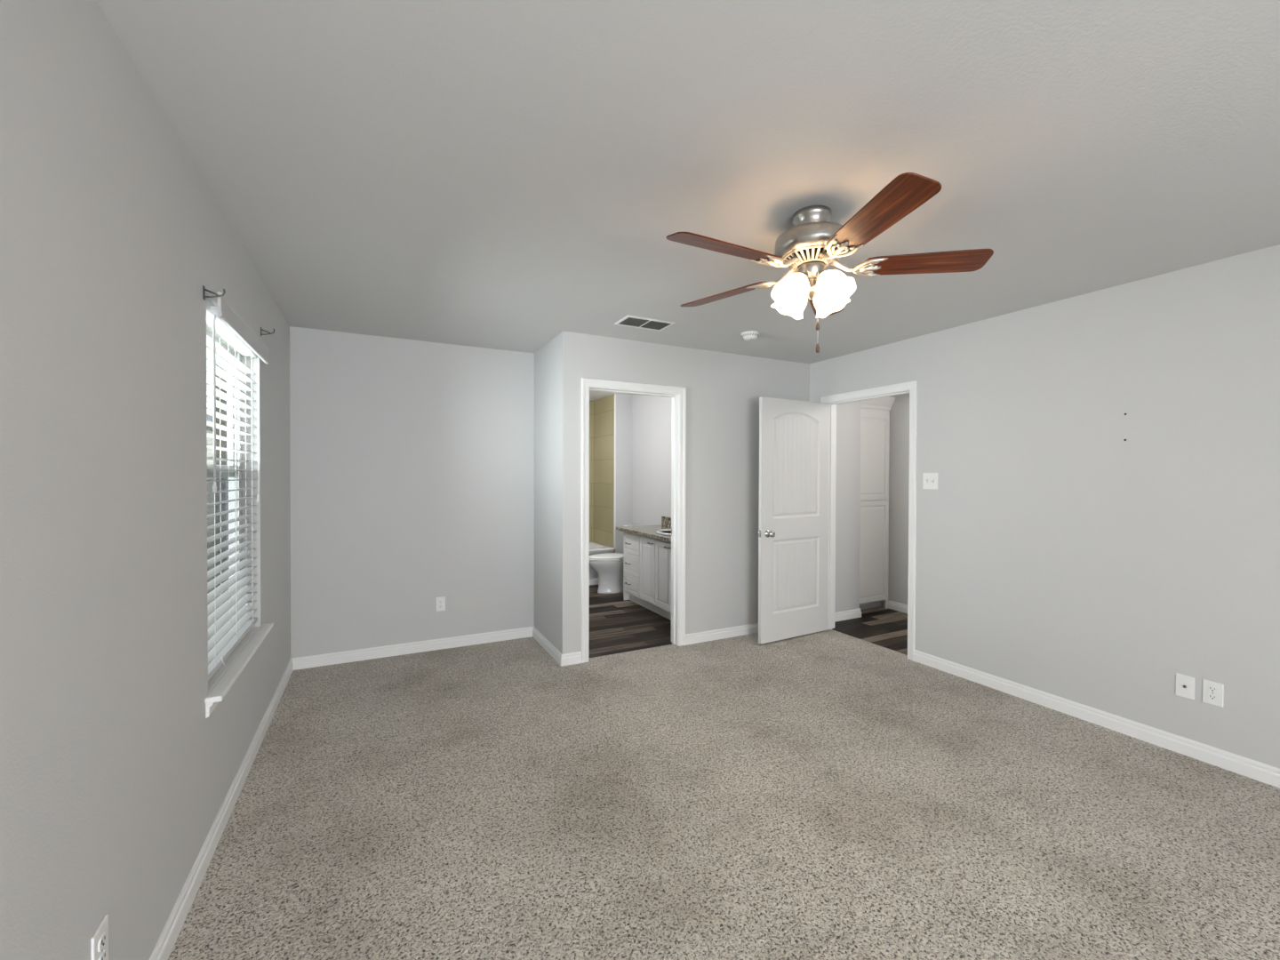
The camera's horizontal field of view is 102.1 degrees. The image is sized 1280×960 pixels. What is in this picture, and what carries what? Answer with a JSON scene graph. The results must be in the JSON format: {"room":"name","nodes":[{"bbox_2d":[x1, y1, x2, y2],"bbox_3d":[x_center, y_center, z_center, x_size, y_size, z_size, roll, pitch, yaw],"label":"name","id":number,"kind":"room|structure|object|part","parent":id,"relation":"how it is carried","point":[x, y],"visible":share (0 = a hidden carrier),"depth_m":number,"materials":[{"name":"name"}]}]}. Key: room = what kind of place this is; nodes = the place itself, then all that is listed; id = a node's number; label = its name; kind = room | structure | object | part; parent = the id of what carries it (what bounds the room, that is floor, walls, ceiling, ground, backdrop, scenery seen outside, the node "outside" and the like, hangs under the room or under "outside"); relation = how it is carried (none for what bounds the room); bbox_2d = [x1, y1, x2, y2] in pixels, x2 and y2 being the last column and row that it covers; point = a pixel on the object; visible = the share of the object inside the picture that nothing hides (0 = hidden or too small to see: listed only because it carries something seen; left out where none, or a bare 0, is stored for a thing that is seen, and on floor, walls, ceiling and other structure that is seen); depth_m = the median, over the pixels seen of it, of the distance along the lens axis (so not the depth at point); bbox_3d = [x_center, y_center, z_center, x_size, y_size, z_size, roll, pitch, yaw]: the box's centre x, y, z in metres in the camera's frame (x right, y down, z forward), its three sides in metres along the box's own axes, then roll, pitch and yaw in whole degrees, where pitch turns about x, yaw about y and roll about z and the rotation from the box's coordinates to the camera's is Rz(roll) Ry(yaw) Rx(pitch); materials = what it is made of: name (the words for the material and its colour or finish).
{"room":"empty bedroom","nodes":[
{"label":"empty bedroom","id":0,"kind":"room"},
{"bbox_2d":[0,0,290,959],"bbox_3d":[-1.005,0.166,0.617,0.130,2.440,7.006,0,1,-27],"label":"wall","id":1,"kind":"structure","parent":0,"point":[116,777],"depth_m":1.18,"materials":[{"name":"grey paint"}]},
{"bbox_2d":[90,914,108,959],"bbox_3d":[-1.193,1.042,1.145,0.010,0.114,0.070,0,1,-27],"label":"wall outlet","id":2,"kind":"object","parent":1,"relation":"attached to","point":[100,940],"visible":1,"depth_m":1.14,"materials":[{"name":"white plastic"}]},
{"bbox_2d":[97,931,106,951],"bbox_3d":[-1.190,1.023,1.146,0.003,0.027,0.033,0,1,-27],"label":"receptacle","id":3,"kind":"object","parent":2,"relation":"attached to","point":[102,935],"depth_m":1.14,"materials":[{"name":"grey plastic"}]},
{"bbox_2d":[98,949,106,959],"bbox_3d":[-1.190,1.062,1.146,0.003,0.027,0.033,0,1,-27],"label":"receptacle","id":4,"kind":"object","parent":2,"relation":"attached to","point":[102,955],"depth_m":1.15,"materials":[{"name":"grey plastic"}]},
{"bbox_2d":[202,285,225,300],"bbox_3d":[-1.528,-0.668,1.858,0.063,0.048,0.018,0,1,-27],"label":"curtain rod bracket","id":5,"kind":"object","parent":1,"relation":"attached to","point":[204,287],"visible":1,"depth_m":1.85,"materials":[{"name":"grey metal"}]},
{"bbox_3d":[-1.555,-0.668,1.845,0.003,0.048,0.018,0,1,-27],"label":"wall plate","id":6,"kind":"part","parent":5,"relation":"part of","materials":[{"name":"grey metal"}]},
{"bbox_3d":[-1.527,-0.671,1.858,0.062,0.039,0.006,0,1,-27],"label":"hook arm","id":7,"kind":"part","parent":5,"relation":"part of","materials":[{"name":"grey metal"}]},
{"bbox_2d":[204,324,273,718],"bbox_3d":[-1.822,0.084,2.284,0.178,1.534,1.040,0,1,-27],"label":"window","id":8,"kind":"structure","parent":1,"relation":"in","point":[220,684],"depth_m":2.46,"materials":[{"name":"grey plastic"}]},
{"bbox_3d":[-1.885,-0.329,2.247,0.022,0.637,0.880,0,1,-27],"label":"sash","id":9,"kind":"part","parent":8,"relation":"part of","materials":[{"name":"grey plastic"}]},
{"bbox_3d":[-1.865,0.345,2.265,0.022,0.825,0.880,0,1,-27],"label":"sash","id":10,"kind":"part","parent":8,"relation":"part of","materials":[{"name":"grey plastic"}]},
{"bbox_2d":[206,291,269,680],"bbox_3d":[-1.790,0.028,2.289,0.112,1.437,0.944,0,1,-27],"label":"window blind","id":11,"kind":"object","parent":8,"relation":"attached to","point":[229,620],"visible":0.65,"depth_m":2.26,"materials":[{"name":"white plastic"}]},
{"bbox_3d":[-1.669,0.041,1.990,0.056,1.340,0.012,0,1,-27],"label":"ladder cord","id":12,"kind":"part","parent":11,"relation":"part of","materials":[{"name":"white fabric"}]},
{"bbox_3d":[-1.821,0.037,2.289,0.056,1.340,0.012,0,1,-27],"label":"ladder cord","id":13,"kind":"part","parent":11,"relation":"part of","materials":[{"name":"white fabric"}]},
{"bbox_3d":[-1.819,0.735,2.289,0.052,0.020,0.932,0,1,-27],"label":"rail","id":14,"kind":"part","parent":11,"relation":"part of","materials":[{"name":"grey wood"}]},
{"bbox_3d":[-1.973,0.034,2.588,0.056,1.340,0.012,0,1,-27],"label":"ladder cord","id":15,"kind":"part","parent":11,"relation":"part of","materials":[{"name":"white fabric"}]},
{"bbox_3d":[-1.970,-0.277,2.672,0.010,0.700,0.004,1,1,40],"label":"lift cord","id":16,"kind":"part","parent":11,"relation":"part of","materials":[{"name":"white fabric"}]},
{"bbox_3d":[-1.800,0.784,2.303,0.125,0.020,1.040,0,1,-27],"label":"sill","id":17,"kind":"part","parent":8,"relation":"part of","materials":[{"name":"white paint"}]},
{"bbox_2d":[260,327,274,335],"bbox_3d":[-1.987,-0.788,2.762,0.063,0.048,0.018,0,1,-27],"label":"curtain rod bracket","id":18,"kind":"object","parent":1,"relation":"attached to","point":[260,327],"visible":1,"depth_m":2.76,"materials":[{"name":"grey metal"}]},
{"bbox_3d":[-1.986,-0.791,2.763,0.062,0.039,0.006,0,1,-27],"label":"hook arm","id":19,"kind":"part","parent":18,"relation":"part of","materials":[{"name":"grey metal"}]},
{"bbox_2d":[149,626,581,959],"bbox_3d":[-0.079,1.343,1.038,1.899,0.083,6.896,0,1,-27],"label":"baseboard","id":20,"kind":"structure","parent":1,"relation":"attached to","point":[163,949],"depth_m":3.01,"materials":[{"name":"white paint"}]},
{"bbox_2d":[289,326,534,658],"bbox_3d":[-1.724,0.130,4.118,1.756,2.440,0.110,0,1,-27],"label":"wall","id":21,"kind":"structure","parent":0,"point":[412,462],"depth_m":4.01,"materials":[{"name":"grey paint"}]},
{"bbox_2d":[435,596,445,611],"bbox_3d":[-1.592,0.990,4.128,0.070,0.114,0.010,0,1,-27],"label":"wall outlet","id":22,"kind":"object","parent":21,"relation":"attached to","point":[440,602],"visible":1,"depth_m":4.13,"materials":[{"name":"white plastic"}]},
{"bbox_2d":[533,335,558,648],"bbox_3d":[-1.293,0.120,5.335,0.114,2.440,3.218,0,1,-27],"label":"wall","id":23,"kind":"structure","parent":0,"point":[546,359],"depth_m":4.14,"materials":[{"name":"grey paint"}]},
{"bbox_2d":[589,393,614,547],"bbox_3d":[-1.120,-0.113,6.689,1.420,2.000,0.735,0,1,-27],"label":"tile","id":24,"kind":"structure","parent":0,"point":[601,411],"depth_m":7.04,"materials":[{"name":"beige tile"}]},
{"bbox_2d":[613,393,631,553],"bbox_3d":[-0.405,0.105,7.113,0.240,2.440,0.850,0,1,-27],"label":"wall","id":25,"kind":"structure","parent":0,"point":[623,501],"depth_m":6.73,"materials":[{"name":"grey paint"}]},
{"bbox_2d":[613,393,615,549],"bbox_3d":[-0.325,-0.110,6.673,0.020,2.000,0.014,0,1,-27],"label":"trim","id":26,"kind":"structure","parent":25,"relation":"attached to","point":[614,394],"depth_m":6.67,"materials":[{"name":"white paint"}]},
{"bbox_2d":[632,394,671,525],"bbox_3d":[0.283,0.117,6.134,0.100,2.440,3.218,0,1,-27],"label":"wall","id":27,"kind":"structure","parent":0,"point":[651,414],"depth_m":6.33,"materials":[{"name":"grey paint"}]},
{"bbox_2d":[661,516,671,526],"bbox_3d":[0.601,0.481,5.374,0.018,0.103,1.510,0,1,-27],"label":"backsplash","id":28,"kind":"structure","parent":27,"relation":"attached to","point":[666,521],"depth_m":5.94,"materials":[{"name":"stone"}]},
{"bbox_2d":[557,330,809,654],"bbox_3d":[0.486,0.134,4.369,2.413,2.440,0.115,0,1,-27],"label":"wall","id":29,"kind":"structure","parent":0,"point":[724,390],"depth_m":4.33,"materials":[{"name":"grey paint"}]},
{"bbox_2d":[581,377,686,663],"bbox_3d":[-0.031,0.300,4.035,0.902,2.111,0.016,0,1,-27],"label":"trim","id":30,"kind":"structure","parent":29,"relation":"attached to","point":[586,383],"depth_m":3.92,"materials":[{"name":"white paint"}]},
{"bbox_2d":[685,623,758,645],"bbox_3d":[1.009,1.313,4.499,1.368,0.083,0.150,0,1,-27],"label":"baseboard","id":31,"kind":"structure","parent":29,"relation":"attached to","point":[749,628],"depth_m":4.41,"materials":[{"name":"white paint"}]},
{"bbox_2d":[96,0,1279,400],"bbox_3d":[0.914,-1.110,2.896,5.640,0.080,9.640,0,1,-27],"label":"ceiling","id":32,"kind":"structure","parent":0,"point":[512,175],"depth_m":1.65,"materials":[{"name":"grey paint"}]},
{"bbox_2d":[614,315,675,331],"bbox_3d":[0.033,-1.074,3.558,0.364,0.010,0.214,0,1,-27],"label":"ceiling vent","id":33,"kind":"object","parent":32,"relation":"in","point":[630,321],"visible":1,"depth_m":3.54,"materials":[{"name":"white metal"}]},
{"bbox_2d":[741,330,759,341],"bbox_3d":[0.810,-1.054,3.809,0.132,0.050,0.132,0,1,-27],"label":"smoke detector","id":34,"kind":"object","parent":32,"relation":"attached to","point":[750,335],"visible":1,"depth_m":3.77,"materials":[{"name":"white plastic"}]},
{"bbox_2d":[665,172,993,352],"bbox_3d":[0.652,-0.780,2.109,1.201,0.566,1.259,1,1,45],"label":"ceiling fan","id":35,"kind":"object","parent":32,"relation":"hanging from","point":[815,243],"visible":1,"depth_m":1.97,"materials":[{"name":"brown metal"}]},
{"bbox_3d":[0.390,-0.847,2.368,0.462,0.006,0.136,1,14,45],"label":"blade","id":36,"kind":"part","parent":35,"relation":"part of","materials":[{"name":"brown wood"}]},
{"bbox_3d":[0.315,-0.842,1.881,0.462,0.006,0.136,0,14,-27],"label":"blade","id":37,"kind":"part","parent":35,"relation":"part of","materials":[{"name":"brown wood"}]},
{"bbox_3d":[0.628,-0.738,2.171,0.140,0.149,0.147,0,1,-27],"label":"lamp shade","id":38,"kind":"part","parent":35,"relation":"part of","materials":[{"name":"white glass"}]},
{"bbox_3d":[0.591,-0.737,2.015,0.147,0.149,0.140,0,1,-27],"label":"lamp shade","id":39,"kind":"part","parent":35,"relation":"part of","materials":[{"name":"white glass"}]},
{"bbox_3d":[0.608,-0.756,2.027,0.054,0.057,0.048,0,1,-27],"label":"bulb","id":40,"kind":"part","parent":35,"relation":"part of","materials":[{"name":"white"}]},
{"bbox_3d":[0.876,-0.846,2.448,0.136,0.006,0.462,-14,-6,26],"label":"blade","id":41,"kind":"part","parent":35,"relation":"part of","materials":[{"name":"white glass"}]},
{"bbox_3d":[0.784,-0.737,2.133,0.147,0.149,0.140,0,1,-27],"label":"lamp shade","id":42,"kind":"part","parent":35,"relation":"part of","materials":[{"name":"white glass"}]},
{"bbox_3d":[0.735,-0.755,1.995,0.048,0.057,0.054,0,1,-27],"label":"bulb","id":43,"kind":"part","parent":35,"relation":"part of","materials":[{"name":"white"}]},
{"bbox_3d":[0.746,-0.736,1.978,0.140,0.149,0.147,0,1,-27],"label":"lamp shade","id":44,"kind":"part","parent":35,"relation":"part of","materials":[{"name":"white glass"}]},
{"bbox_3d":[0.755,-0.839,1.660,0.136,0.006,0.462,13,-2,-9],"label":"blade","id":45,"kind":"part","parent":35,"relation":"part of","materials":[{"name":"brown wood"}]},
{"bbox_3d":[1.102,-0.841,2.010,0.462,0.006,0.136,0,-12,9],"label":"blade","id":46,"kind":"part","parent":35,"relation":"part of","materials":[{"name":"brown wood"}]},
{"bbox_2d":[168,584,1279,959],"bbox_3d":[0.909,1.400,2.905,5.350,0.060,9.330,0,1,-27],"label":"floor","id":47,"kind":"structure","parent":0,"point":[829,794],"depth_m":2.10,"materials":[{"name":"carpet"}]},
{"bbox_2d":[589,541,614,584],"bbox_3d":[-1.124,1.101,6.690,1.404,0.452,0.728,0,1,-27],"label":"bathtub","id":48,"kind":"object","parent":47,"relation":"on","point":[595,548],"visible":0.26,"depth_m":6.59,"materials":[{"name":"white ceramic"}]},
{"bbox_2d":[589,524,638,593],"bbox_3d":[-0.269,0.952,6.222,0.753,0.765,0.450,0,1,-27],"label":"toilet","id":49,"kind":"object","parent":47,"relation":"on","point":[609,566],"visible":0.51,"depth_m":6.08,"materials":[{"name":"white ceramic"}]},
{"bbox_3d":[-0.387,0.928,6.161,0.486,0.016,0.376,0,1,-27],"label":"seat","id":50,"kind":"part","parent":49,"relation":"part of","materials":[{"name":"white plastic"}]},
{"bbox_3d":[-0.387,0.904,6.161,0.482,0.024,0.374,0,1,-27],"label":"lid","id":51,"kind":"part","parent":49,"relation":"part of","materials":[{"name":"white plastic"}]},
{"bbox_2d":[623,531,671,620],"bbox_3d":[0.356,0.958,5.235,0.566,0.775,1.435,0,1,-27],"label":"vanity cabinet","id":52,"kind":"object","parent":47,"relation":"on","point":[646,561],"visible":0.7,"depth_m":5.25,"materials":[{"name":"white paint"}]},
{"bbox_3d":[-0.089,1.126,5.577,0.019,0.206,0.385,0,1,-27],"label":"drawer","id":53,"kind":"part","parent":52,"relation":"part of","materials":[{"name":"white paint"}]},
{"bbox_3d":[-0.088,0.908,5.575,0.019,0.218,0.385,0,1,-27],"label":"drawer","id":54,"kind":"part","parent":52,"relation":"part of","materials":[{"name":"white paint"}]},
{"bbox_3d":[-0.088,0.690,5.573,0.019,0.207,0.385,0,1,-27],"label":"drawer","id":55,"kind":"part","parent":52,"relation":"part of","materials":[{"name":"white paint"}]},
{"bbox_2d":[616,516,671,542],"bbox_3d":[0.340,0.499,5.264,0.583,0.138,1.550,0,1,-27],"label":"countertop","id":56,"kind":"structure","parent":52,"relation":"on","point":[646,531],"depth_m":5.56,"materials":[{"name":"stone"}]},
{"bbox_2d":[656,528,671,535],"bbox_3d":[0.382,0.589,5.179,0.409,0.151,0.524,0,1,-27],"label":"sink","id":57,"kind":"object","parent":56,"relation":"in","point":[664,532],"visible":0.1,"depth_m":5.27,"materials":[{"name":"white ceramic"}]},
{"bbox_3d":[0.077,0.911,5.250,0.019,0.643,0.325,0,1,-27],"label":"cabinet door","id":58,"kind":"part","parent":52,"relation":"part of","materials":[{"name":"white paint"}]},
{"bbox_3d":[0.228,0.914,4.951,0.019,0.643,0.325,0,1,-27],"label":"cabinet door","id":59,"kind":"part","parent":52,"relation":"part of","materials":[{"name":"white paint"}]},
{"bbox_2d":[859,396,895,609],"bbox_3d":[2.269,0.244,5.513,0.550,2.210,0.586,0,1,-27],"label":"linen cabinet","id":60,"kind":"object","parent":47,"relation":"on","point":[875,413],"visible":0.44,"depth_m":5.32,"materials":[{"name":"white paint"}]},
{"bbox_3d":[2.368,0.735,5.308,0.500,1.036,0.019,0,1,-27],"label":"cabinet door","id":61,"kind":"part","parent":60,"relation":"part of","materials":[{"name":"white paint"}]},
{"bbox_3d":[2.371,-0.239,5.299,0.500,0.889,0.019,0,1,-27],"label":"cabinet door","id":62,"kind":"part","parent":60,"relation":"part of","materials":[{"name":"white paint"}]},
{"bbox_3d":[2.390,-0.794,5.271,0.550,0.130,0.066,0,1,-27],"label":"crown moulding","id":63,"kind":"part","parent":60,"relation":"part of","materials":[{"name":"white paint"}]},
{"bbox_2d":[835,400,860,612],"bbox_3d":[1.774,0.129,5.309,0.507,2.440,0.740,0,1,-27],"label":"wall","id":64,"kind":"structure","parent":0,"point":[848,414],"depth_m":5.02,"materials":[{"name":"grey paint"}]},
{"bbox_2d":[834,608,861,622],"bbox_3d":[1.925,1.311,5.032,0.521,0.083,0.114,0,1,-27],"label":"baseboard","id":65,"kind":"structure","parent":64,"relation":"attached to","point":[850,614],"depth_m":5.02,"materials":[{"name":"white paint"}]},
{"bbox_2d":[880,392,909,607],"bbox_3d":[3.191,0.142,4.425,0.100,2.440,3.400,0,1,-27],"label":"wall","id":66,"kind":"structure","parent":0,"point":[899,465],"depth_m":5.34,"materials":[{"name":"grey paint"}]},
{"bbox_2d":[888,600,907,613],"bbox_3d":[3.238,1.323,4.212,0.014,0.083,2.755,0,1,-27],"label":"baseboard","id":67,"kind":"structure","parent":66,"relation":"attached to","point":[893,605],"depth_m":5.34,"materials":[{"name":"white paint"}]},
{"bbox_2d":[809,244,1279,768],"bbox_3d":[2.997,0.163,2.213,0.114,2.440,6.232,0,1,-27],"label":"wall","id":68,"kind":"structure","parent":0,"point":[1058,554],"depth_m":2.84,"materials":[{"name":"grey paint"}]},
{"bbox_2d":[757,396,829,644],"bbox_3d":[1.332,0.332,4.445,0.822,2.024,0.171,0,1,-30],"label":"door","id":69,"kind":"structure","parent":68,"relation":"in","point":[793,531],"depth_m":4.41,"materials":[{"name":"white paint"}]},
{"bbox_3d":[1.068,0.442,4.233,0.064,0.064,0.068,0,1,-30],"label":"knob","id":70,"kind":"part","parent":69,"relation":"part of","materials":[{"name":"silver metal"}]},
{"bbox_2d":[834,443,836,613],"bbox_3d":[1.977,0.303,4.368,0.016,2.111,0.936,0,1,-27],"label":"trim","id":71,"kind":"structure","parent":68,"relation":"attached to","point":[836,444],"depth_m":4.73,"materials":[{"name":"white paint"}]},
{"bbox_2d":[826,389,909,629],"bbox_3d":[1.919,0.326,4.338,0.114,2.066,0.846,0,1,-27],"label":"trim","id":72,"kind":"structure","parent":68,"relation":"attached to","point":[832,404],"depth_m":4.69,"materials":[{"name":"white paint"}]},
{"bbox_2d":[820,380,917,660],"bbox_3d":[1.861,0.303,4.309,0.016,2.111,0.936,0,1,-27],"label":"trim","id":73,"kind":"structure","parent":68,"relation":"attached to","point":[912,386],"depth_m":3.92,"materials":[{"name":"white paint"}]},
{"bbox_2d":[922,472,938,489],"bbox_3d":[2.123,0.008,3.788,0.020,0.120,0.116,0,1,-27],"label":"light switch","id":74,"kind":"object","parent":68,"relation":"attached to","point":[930,480],"visible":1,"depth_m":3.79,"materials":[{"name":"white plastic"}]},
{"bbox_2d":[913,649,1279,788],"bbox_3d":[3.209,1.347,1.659,0.014,0.083,5.028,0,1,-27],"label":"baseboard","id":75,"kind":"structure","parent":68,"relation":"attached to","point":[1250,768],"depth_m":2.82,"materials":[{"name":"white paint"}]},
{"bbox_2d":[1175,672,1194,700],"bbox_3d":[2.733,1.036,2.595,0.015,0.114,0.070,0,1,-27],"label":"cable plate","id":76,"kind":"object","parent":68,"relation":"attached to","point":[1185,684],"visible":1,"depth_m":2.59,"materials":[{"name":"white plastic"}]},
{"bbox_2d":[1202,679,1223,707],"bbox_3d":[2.779,1.034,2.510,0.010,0.114,0.070,0,1,-27],"label":"wall outlet","id":77,"kind":"object","parent":68,"relation":"attached to","point":[1212,692],"visible":1,"depth_m":2.51,"materials":[{"name":"white plastic"}]},
{"bbox_2d":[1208,685,1217,692],"bbox_3d":[2.777,1.015,2.508,0.003,0.027,0.033,0,1,-27],"label":"receptacle","id":78,"kind":"object","parent":77,"relation":"attached to","point":[1211,688],"depth_m":2.51,"materials":[{"name":"white plastic"}]},
{"bbox_2d":[1208,693,1217,701],"bbox_3d":[2.777,1.054,2.509,0.003,0.027,0.033,0,1,-27],"label":"receptacle","id":79,"kind":"object","parent":77,"relation":"attached to","point":[1212,697],"depth_m":2.51,"materials":[{"name":"white plastic"}]},
{"label":"outside","id":80,"kind":"structure","parent":0,"visible":0},
{"bbox_3d":[-38.652,1.528,8.439,59.800,0.060,110.000,0,1,-27],"label":"lawn","id":81,"kind":"structure","parent":80,"visible":0},
{"bbox_2d":[206,414,213,463],"bbox_3d":[-15.912,-1.085,13.781,9.200,5.200,9.800,0,1,-27],"label":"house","id":82,"kind":"structure","parent":81,"relation":"on","point":[210,441],"depth_m":13.36,"materials":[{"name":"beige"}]},
{"bbox_2d":[216,365,229,578],"bbox_3d":[-6.210,-0.248,7.679,0.180,3.700,0.180,0,1,-27],"label":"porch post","id":83,"kind":"object","parent":81,"relation":"on","point":[220,453],"visible":0.14,"depth_m":7.63,"materials":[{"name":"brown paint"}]}
]}

